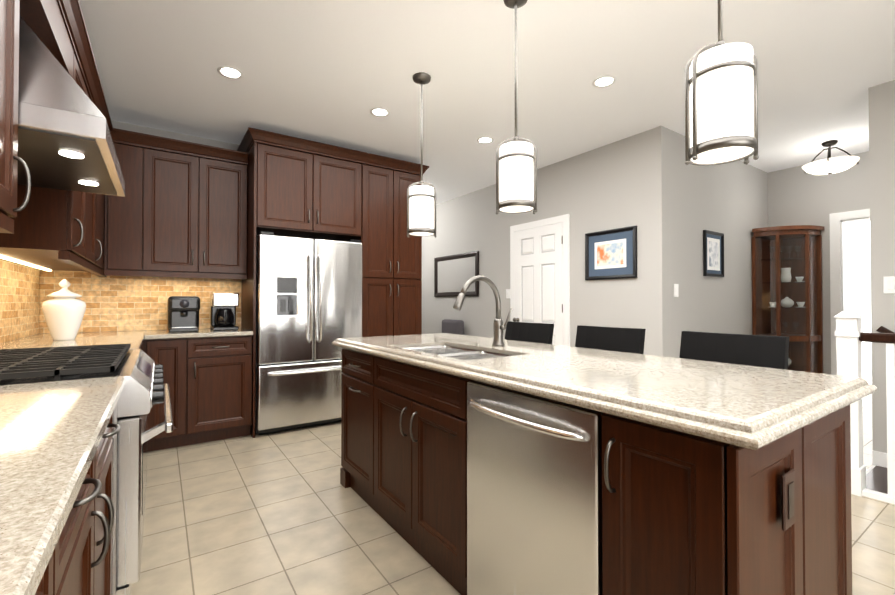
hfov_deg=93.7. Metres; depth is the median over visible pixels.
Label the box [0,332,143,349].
countertop
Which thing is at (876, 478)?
steps
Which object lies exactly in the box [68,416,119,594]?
base cabinet
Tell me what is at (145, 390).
range
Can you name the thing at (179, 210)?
upper cabinet
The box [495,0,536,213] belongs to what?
pendant light
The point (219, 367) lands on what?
base cabinet
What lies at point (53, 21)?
upper cabinet
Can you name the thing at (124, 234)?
upper cabinet
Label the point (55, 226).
upper cabinet
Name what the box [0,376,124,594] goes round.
countertop
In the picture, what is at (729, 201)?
wall
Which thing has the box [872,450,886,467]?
baseboard
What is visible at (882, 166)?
wall
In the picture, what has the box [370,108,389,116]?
recessed light
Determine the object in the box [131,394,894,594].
floor
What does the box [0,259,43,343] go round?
tile backsplash
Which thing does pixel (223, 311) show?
coffee maker
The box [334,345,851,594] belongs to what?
kitchen island
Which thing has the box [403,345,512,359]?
sink
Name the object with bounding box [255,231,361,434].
fridge
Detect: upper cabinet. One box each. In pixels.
[0,0,27,223]
[0,32,91,259]
[6,84,99,267]
[20,112,107,271]
[28,0,75,81]
[104,128,143,275]
[144,134,247,275]
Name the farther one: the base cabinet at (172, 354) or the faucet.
the base cabinet at (172, 354)
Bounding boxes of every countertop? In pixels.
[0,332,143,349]
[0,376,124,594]
[144,328,251,339]
[332,333,876,456]
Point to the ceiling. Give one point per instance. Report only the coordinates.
(332, 72)
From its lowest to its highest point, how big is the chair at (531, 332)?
1.020 m
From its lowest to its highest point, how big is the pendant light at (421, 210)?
1.108 m
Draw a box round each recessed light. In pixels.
[217,66,243,78]
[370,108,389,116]
[477,137,493,143]
[592,76,615,87]
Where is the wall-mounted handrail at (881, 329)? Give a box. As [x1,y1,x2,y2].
[876,326,894,333]
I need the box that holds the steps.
[866,465,887,493]
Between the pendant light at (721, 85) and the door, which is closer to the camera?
the pendant light at (721, 85)
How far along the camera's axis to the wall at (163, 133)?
3.84 m
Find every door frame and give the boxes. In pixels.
[510,214,569,345]
[829,209,869,374]
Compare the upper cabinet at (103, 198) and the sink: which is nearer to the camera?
the sink
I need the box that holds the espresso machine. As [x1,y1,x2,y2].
[167,296,199,331]
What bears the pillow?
on the bench
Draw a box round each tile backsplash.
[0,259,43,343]
[44,270,241,332]
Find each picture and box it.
[585,226,636,279]
[703,230,723,276]
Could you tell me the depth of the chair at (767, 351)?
1.85 m
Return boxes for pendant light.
[406,72,436,237]
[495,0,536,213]
[685,0,758,165]
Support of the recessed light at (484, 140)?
in the ceiling
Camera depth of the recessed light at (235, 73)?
2.84 m
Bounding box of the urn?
[42,279,85,340]
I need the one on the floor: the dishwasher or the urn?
the dishwasher
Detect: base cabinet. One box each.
[44,528,71,594]
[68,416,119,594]
[140,340,187,451]
[188,332,252,444]
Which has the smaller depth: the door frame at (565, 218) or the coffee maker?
the coffee maker
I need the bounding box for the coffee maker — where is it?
[210,293,238,330]
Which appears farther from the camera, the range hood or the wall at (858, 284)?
the wall at (858, 284)
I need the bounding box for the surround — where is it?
[237,127,428,437]
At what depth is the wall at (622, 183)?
4.33 m
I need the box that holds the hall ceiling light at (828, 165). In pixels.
[802,140,859,174]
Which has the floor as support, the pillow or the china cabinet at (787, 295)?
the china cabinet at (787, 295)
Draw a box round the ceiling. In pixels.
[79,0,894,204]
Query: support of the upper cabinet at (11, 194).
attached to the wall
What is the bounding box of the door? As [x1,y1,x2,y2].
[513,222,562,345]
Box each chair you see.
[505,321,553,343]
[575,325,645,353]
[679,331,788,369]
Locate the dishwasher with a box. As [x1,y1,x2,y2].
[467,381,603,594]
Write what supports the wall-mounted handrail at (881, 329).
attached to the wall at (882, 166)
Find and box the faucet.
[453,275,511,345]
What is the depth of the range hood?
1.42 m
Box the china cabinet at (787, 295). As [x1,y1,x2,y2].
[752,225,824,373]
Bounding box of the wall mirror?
[434,251,478,296]
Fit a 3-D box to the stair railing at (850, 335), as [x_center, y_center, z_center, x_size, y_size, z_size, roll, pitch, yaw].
[3.314,0.624,1.392,0.120,1.110,3.040,0,-1,-34]
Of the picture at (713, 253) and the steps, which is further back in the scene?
the picture at (713, 253)
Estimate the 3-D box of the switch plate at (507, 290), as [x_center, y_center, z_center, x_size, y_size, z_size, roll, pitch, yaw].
[0.764,-0.046,5.302,0.009,0.120,0.075,0,-1,-34]
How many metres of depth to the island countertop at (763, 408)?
1.22 m
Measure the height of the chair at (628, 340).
1.020 m
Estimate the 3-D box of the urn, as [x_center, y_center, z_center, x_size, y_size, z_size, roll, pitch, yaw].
[-2.512,0.079,2.752,0.218,0.400,0.218,0,-1,-34]
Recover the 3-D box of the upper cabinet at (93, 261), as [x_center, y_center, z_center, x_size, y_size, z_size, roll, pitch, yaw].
[-2.460,-0.780,2.580,0.418,1.105,0.482,0,-1,-34]
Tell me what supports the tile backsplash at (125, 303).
attached to the wall
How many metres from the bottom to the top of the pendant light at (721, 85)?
1.108 m
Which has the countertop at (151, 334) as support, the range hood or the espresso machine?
the espresso machine
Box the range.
[0,344,172,594]
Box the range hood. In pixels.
[17,15,124,196]
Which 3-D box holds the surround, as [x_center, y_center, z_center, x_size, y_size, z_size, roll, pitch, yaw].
[-1.139,-0.110,4.333,1.800,2.645,0.702,0,-1,-34]
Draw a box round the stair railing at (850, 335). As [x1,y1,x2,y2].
[834,311,894,503]
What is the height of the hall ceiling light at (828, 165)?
0.315 m
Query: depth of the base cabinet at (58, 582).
0.67 m
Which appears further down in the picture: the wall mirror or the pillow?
the pillow
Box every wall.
[42,120,241,333]
[421,126,669,356]
[668,129,767,357]
[768,151,869,373]
[846,220,871,383]
[868,80,894,452]
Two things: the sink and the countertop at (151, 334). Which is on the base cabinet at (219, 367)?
the countertop at (151, 334)
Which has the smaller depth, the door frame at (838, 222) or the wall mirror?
the door frame at (838, 222)
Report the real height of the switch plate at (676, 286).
0.120 m
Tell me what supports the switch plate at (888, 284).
attached to the wall at (882, 166)
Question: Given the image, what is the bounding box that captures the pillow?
[442,319,463,334]
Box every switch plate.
[506,289,509,298]
[674,284,678,296]
[883,276,894,293]
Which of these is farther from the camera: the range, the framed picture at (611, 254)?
the framed picture at (611, 254)
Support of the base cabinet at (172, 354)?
on the floor
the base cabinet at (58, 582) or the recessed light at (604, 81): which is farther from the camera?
the recessed light at (604, 81)
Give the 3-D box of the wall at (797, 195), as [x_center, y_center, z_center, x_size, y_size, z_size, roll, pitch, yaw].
[4.292,-0.146,4.484,0.120,2.720,1.400,0,-1,-34]

